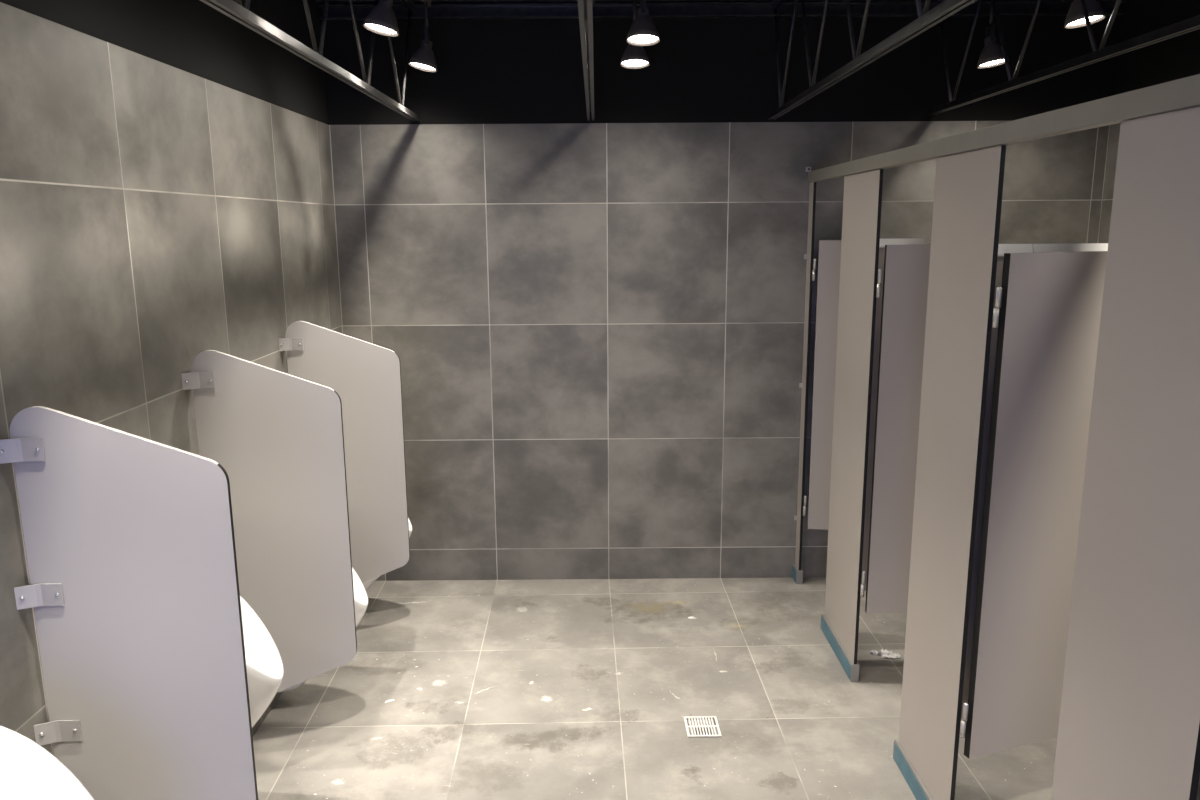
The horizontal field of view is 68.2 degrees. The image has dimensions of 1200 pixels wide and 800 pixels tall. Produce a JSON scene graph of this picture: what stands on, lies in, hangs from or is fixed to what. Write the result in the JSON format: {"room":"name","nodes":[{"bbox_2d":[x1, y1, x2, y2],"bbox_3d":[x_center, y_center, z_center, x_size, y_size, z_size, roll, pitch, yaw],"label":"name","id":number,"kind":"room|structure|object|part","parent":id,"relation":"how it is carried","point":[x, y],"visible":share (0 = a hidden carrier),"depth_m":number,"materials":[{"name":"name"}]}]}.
{"room":"public restroom","nodes":[
{"label":"public restroom","id":0,"kind":"room"},
{"bbox_2d":[0,0,341,754],"bbox_3d":[-1.351,0.082,1.536,0.100,3.000,6.000,0,11,0],"label":"wall","id":1,"kind":"structure","parent":0,"point":[166,187],"depth_m":2.53,"materials":[{"name":"tile"}]},
{"bbox_2d":[0,726,93,799],"bbox_3d":[-1.099,0.964,1.680,0.398,0.657,0.344,0,11,0],"label":"urinal","id":2,"kind":"object","parent":1,"relation":"attached to","point":[28,771],"visible":1,"depth_m":1.77,"materials":[{"name":"ceramic"}]},
{"bbox_2d":[0,406,257,799],"bbox_3d":[-1.058,0.609,2.038,0.483,1.215,0.065,0,11,0],"label":"screen","id":3,"kind":"object","parent":1,"relation":"attached to","point":[133,592],"visible":0.99,"depth_m":2.00,"materials":[{"name":"grey laminate"}]},
{"bbox_2d":[240,596,283,726],"bbox_3d":[-1.102,0.798,2.524,0.398,0.657,0.344,0,11,0],"label":"urinal","id":4,"kind":"object","parent":1,"relation":"attached to","point":[264,665],"visible":0.15,"depth_m":2.58,"materials":[{"name":"ceramic"}]},
{"bbox_2d":[181,350,356,691],"bbox_3d":[-1.062,0.438,2.902,0.483,1.215,0.065,0,11,0],"label":"screen","id":5,"kind":"object","parent":1,"relation":"attached to","point":[277,437],"visible":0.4,"depth_m":2.87,"materials":[{"name":"grey laminate"}]},
{"bbox_2d":[279,567,367,691],"bbox_3d":[-1.105,0.806,3.463,0.398,0.657,0.344,0,11,0],"label":"urinal","id":6,"kind":"object","parent":1,"relation":"attached to","point":[360,595],"visible":0.11,"depth_m":3.49,"materials":[{"name":"ceramic"}]},
{"bbox_2d":[279,321,409,582],"bbox_3d":[-1.065,0.271,3.748,0.483,1.215,0.065,0,11,0],"label":"screen","id":7,"kind":"object","parent":1,"relation":"attached to","point":[366,376],"visible":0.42,"depth_m":3.71,"materials":[{"name":"grey laminate"}]},
{"bbox_2d":[362,517,411,589],"bbox_3d":[-1.109,0.641,4.297,0.398,0.657,0.344,0,11,0],"label":"urinal","id":8,"kind":"object","parent":1,"relation":"attached to","point":[369,583],"visible":0.02,"depth_m":4.31,"materials":[{"name":"ceramic"}]},
{"bbox_2d":[315,0,888,3],"bbox_3d":[0.596,-1.350,1.241,4.011,0.100,6.240,0,11,0],"label":"ceiling","id":9,"kind":"structure","parent":0,"point":[317,1],"depth_m":4.16,"materials":[{"name":"black paint"}]},
{"bbox_2d":[200,0,420,121],"bbox_3d":[-0.878,-1.032,1.318,0.044,0.529,6.000,0,11,0],"label":"roof truss","id":10,"kind":"object","parent":9,"relation":"attached to","point":[235,11],"visible":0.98,"depth_m":2.83,"materials":[{"name":"black bare galvanised steel"}]},
{"bbox_2d":[577,0,594,120],"bbox_3d":[-0.033,-1.038,1.321,0.044,0.529,6.000,0,11,0],"label":"roof truss","id":11,"kind":"object","parent":9,"relation":"attached to","point":[585,7],"visible":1,"depth_m":2.71,"materials":[{"name":"black metal"}]},
{"bbox_2d":[768,0,976,118],"bbox_3d":[0.847,-1.044,1.323,0.044,0.529,6.000,0,11,0],"label":"roof truss","id":12,"kind":"object","parent":9,"relation":"attached to","point":[926,19],"visible":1,"depth_m":2.95,"materials":[{"name":"black metal"}]},
{"bbox_2d":[928,0,1199,114],"bbox_3d":[1.627,-1.058,1.324,0.044,0.512,6.000,0,11,0],"label":"roof truss","id":13,"kind":"object","parent":9,"relation":"attached to","point":[1191,24],"visible":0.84,"depth_m":3.16,"materials":[{"name":"black metal"}]},
{"bbox_3d":[-0.757,-1.269,1.246,0.034,0.039,5.550,0,11,0],"label":"track","id":14,"kind":"object","parent":9,"relation":"attached to","visible":0},
{"bbox_2d":[363,0,398,36],"bbox_3d":[-0.783,-1.461,3.139,0.125,0.317,0.128,0,11,0],"label":"track spotlight","id":15,"kind":"object","parent":14,"relation":"attached to","point":[381,20],"visible":1,"depth_m":3.13,"materials":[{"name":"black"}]},
{"bbox_2d":[408,0,436,71],"bbox_3d":[-0.787,-1.614,3.904,0.125,0.314,0.128,0,11,0],"label":"track spotlight","id":16,"kind":"object","parent":14,"relation":"attached to","point":[423,59],"visible":1,"depth_m":3.89,"materials":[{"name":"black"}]},
{"bbox_3d":[-0.786,-1.524,3.922,0.125,0.132,0.128,0,11,0],"label":"lamp shade","id":17,"kind":"part","parent":16,"relation":"part of","materials":[{"name":"black metal"}]},
{"bbox_3d":[-0.763,-1.695,3.899,0.016,0.125,0.015,0,11,0],"label":"stem","id":18,"kind":"part","parent":16,"relation":"part of","materials":[{"name":"black metal"}]},
{"bbox_3d":[0.163,-1.275,1.249,0.034,0.039,5.550,0,11,0],"label":"track","id":19,"kind":"object","parent":9,"relation":"attached to","visible":0},
{"bbox_2d":[620,0,649,68],"bbox_3d":[0.150,-1.603,3.820,0.128,0.316,0.130,0,11,0],"label":"track spotlight","id":20,"kind":"object","parent":19,"relation":"attached to","point":[634,57],"visible":0.77,"depth_m":3.81,"materials":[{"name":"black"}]},
{"bbox_3d":[0.150,-1.683,3.819,0.016,0.130,0.015,0,11,0],"label":"stem","id":21,"kind":"part","parent":20,"relation":"part of","materials":[{"name":"black metal"}]},
{"bbox_3d":[0.151,-1.510,3.837,0.128,0.127,0.127,0,11,0],"label":"lamp shade","id":22,"kind":"part","parent":20,"relation":"part of","materials":[{"name":"black metal"}]},
{"bbox_2d":[626,0,659,45],"bbox_3d":[0.163,-1.506,3.330,0.128,0.315,0.130,0,11,0],"label":"track spotlight","id":23,"kind":"object","parent":19,"relation":"attached to","point":[643,32],"visible":1,"depth_m":3.32,"materials":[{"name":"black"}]},
{"bbox_3d":[1.703,-1.286,1.254,0.034,0.039,5.550,0,11,0],"label":"track","id":24,"kind":"object","parent":9,"relation":"attached to","visible":0},
{"bbox_2d":[977,0,1008,68],"bbox_3d":[1.723,-1.620,3.863,0.127,0.319,0.127,0,11,0],"label":"track spotlight","id":25,"kind":"object","parent":24,"relation":"attached to","point":[991,55],"visible":0.91,"depth_m":3.86,"materials":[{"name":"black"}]},
{"bbox_3d":[1.706,-1.700,3.860,0.016,0.132,0.015,0,11,0],"label":"stem","id":26,"kind":"part","parent":25,"relation":"part of","materials":[{"name":"black metal"}]},
{"bbox_3d":[1.723,-1.526,3.882,0.127,0.129,0.127,0,11,0],"label":"lamp shade","id":27,"kind":"part","parent":25,"relation":"part of","materials":[{"name":"black metal"}]},
{"bbox_2d":[1064,0,1105,28],"bbox_3d":[1.686,-1.461,3.059,0.127,0.319,0.127,0,11,0],"label":"track spotlight","id":28,"kind":"object","parent":24,"relation":"attached to","point":[1075,18],"visible":0.86,"depth_m":3.06,"materials":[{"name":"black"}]},
{"bbox_2d":[253,577,1056,799],"bbox_3d":[0.615,1.589,1.842,4.011,0.100,6.200,0,11,0],"label":"floor","id":29,"kind":"structure","parent":0,"point":[754,655],"depth_m":3.52,"materials":[{"name":"tile"}]},
{"bbox_2d":[684,716,721,736],"bbox_3d":[0.387,1.237,3.359,0.126,0.005,0.136,-1,11,-1],"label":"floor drain","id":30,"kind":"object","parent":29,"relation":"on","point":[696,726],"visible":1,"depth_m":3.36,"materials":[{"name":"metal"}]},
{"bbox_2d":[821,169,930,681],"bbox_3d":[1.768,0.108,3.713,1.471,2.066,0.540,0,11,0],"label":"partition","id":31,"kind":"object","parent":29,"relation":"on","point":[883,287],"depth_m":3.54,"materials":[{"name":"beige laminate"}]},
{"bbox_3d":[1.781,0.101,3.725,1.422,1.475,0.013,0,11,0],"label":"divider panel","id":32,"kind":"part","parent":31,"relation":"part of","materials":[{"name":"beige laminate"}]},
{"bbox_3d":[1.344,0.141,3.463,0.532,1.474,0.023,0,11,2],"label":"door","id":33,"kind":"part","parent":31,"relation":"part of","materials":[{"name":"beige laminate"}]},
{"bbox_3d":[1.187,-0.633,3.577,0.243,0.035,0.025,0,11,0],"label":"rail","id":34,"kind":"part","parent":31,"relation":"part of","materials":[{"name":"silver metal"}]},
{"bbox_2d":[870,649,899,657],"bbox_3d":[1.257,1.112,3.907,0.126,0.024,0.071,2,12,14],"label":"plastic wrapper","id":35,"kind":"object","parent":29,"relation":"on","point":[885,652],"visible":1,"depth_m":3.90,"materials":[{"name":"white plastic"}]},
{"bbox_2d":[893,145,1107,799],"bbox_3d":[1.773,0.304,2.722,1.471,2.066,0.486,0,11,0],"label":"partition","id":36,"kind":"object","parent":29,"relation":"on","point":[1012,330],"depth_m":2.57,"materials":[{"name":"beige laminate"}]},
{"bbox_3d":[1.786,0.301,2.714,1.422,1.475,0.013,0,11,0],"label":"divider panel","id":37,"kind":"part","parent":36,"relation":"part of","materials":[{"name":"beige laminate"}]},
{"bbox_3d":[1.158,-0.434,2.566,0.178,0.035,0.025,0,11,0],"label":"rail","id":38,"kind":"part","parent":36,"relation":"part of","materials":[{"name":"silver metal"}]},
{"bbox_3d":[1.328,0.317,2.572,0.522,1.474,0.023,-4,12,-19],"label":"door","id":39,"kind":"part","parent":36,"relation":"part of","materials":[{"name":"beige laminate"}]},
{"bbox_3d":[1.871,-0.439,2.569,1.240,0.035,0.025,0,11,0],"label":"rail","id":40,"kind":"part","parent":36,"relation":"part of","materials":[{"name":"silver metal"}]},
{"bbox_2d":[1051,106,1199,799],"bbox_3d":[1.777,0.493,1.763,1.471,2.066,0.475,0,11,0],"label":"partition","id":41,"kind":"object","parent":29,"relation":"on","point":[1129,727],"depth_m":1.72,"materials":[{"name":"beige laminate"}]},
{"bbox_2d":[806,74,1199,181],"bbox_3d":[1.049,-0.528,1.426,0.047,0.074,6.000,0,11,0],"label":"headrail","id":42,"kind":"object","parent":41,"relation":"on","point":[1183,93],"visible":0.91,"depth_m":2.05,"materials":[{"name":"metal"}]},
{"bbox_3d":[1.790,0.488,1.762,1.422,1.475,0.013,0,11,0],"label":"divider panel","id":43,"kind":"part","parent":41,"relation":"part of","materials":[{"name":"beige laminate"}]},
{"bbox_2d":[320,0,1123,580],"bbox_3d":[0.591,-0.522,4.534,4.011,3.000,0.100,0,11,0],"label":"wall","id":44,"kind":"structure","parent":0,"point":[595,328],"depth_m":4.43,"materials":[{"name":"tile"}]},
{"bbox_2d":[319,0,1126,19],"bbox_3d":[0.583,-1.848,4.204,3.811,0.060,0.035,0,11,0],"label":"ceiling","id":45,"kind":"structure","parent":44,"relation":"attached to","point":[1047,7],"depth_m":4.21,"materials":[{"name":"black metal"}]},
{"bbox_2d":[792,182,841,583],"bbox_3d":[1.283,-0.035,4.456,0.561,2.066,0.109,3,12,16],"label":"partition","id":46,"kind":"object","parent":44,"relation":"attached to","point":[829,251],"depth_m":4.46,"materials":[{"name":"beige laminate"}]},
{"bbox_3d":[1.318,-0.052,4.442,0.492,1.474,0.023,1,11,7],"label":"door","id":47,"kind":"part","parent":46,"relation":"part of","materials":[{"name":"beige laminate"}]},
{"bbox_2d":[1099,0,1199,242],"bbox_3d":[2.560,0.054,1.548,0.100,3.000,6.000,0,11,0],"label":"wall","id":48,"kind":"structure","parent":0,"point":[1178,57],"depth_m":4.03,"materials":[{"name":"tile"}]}
]}

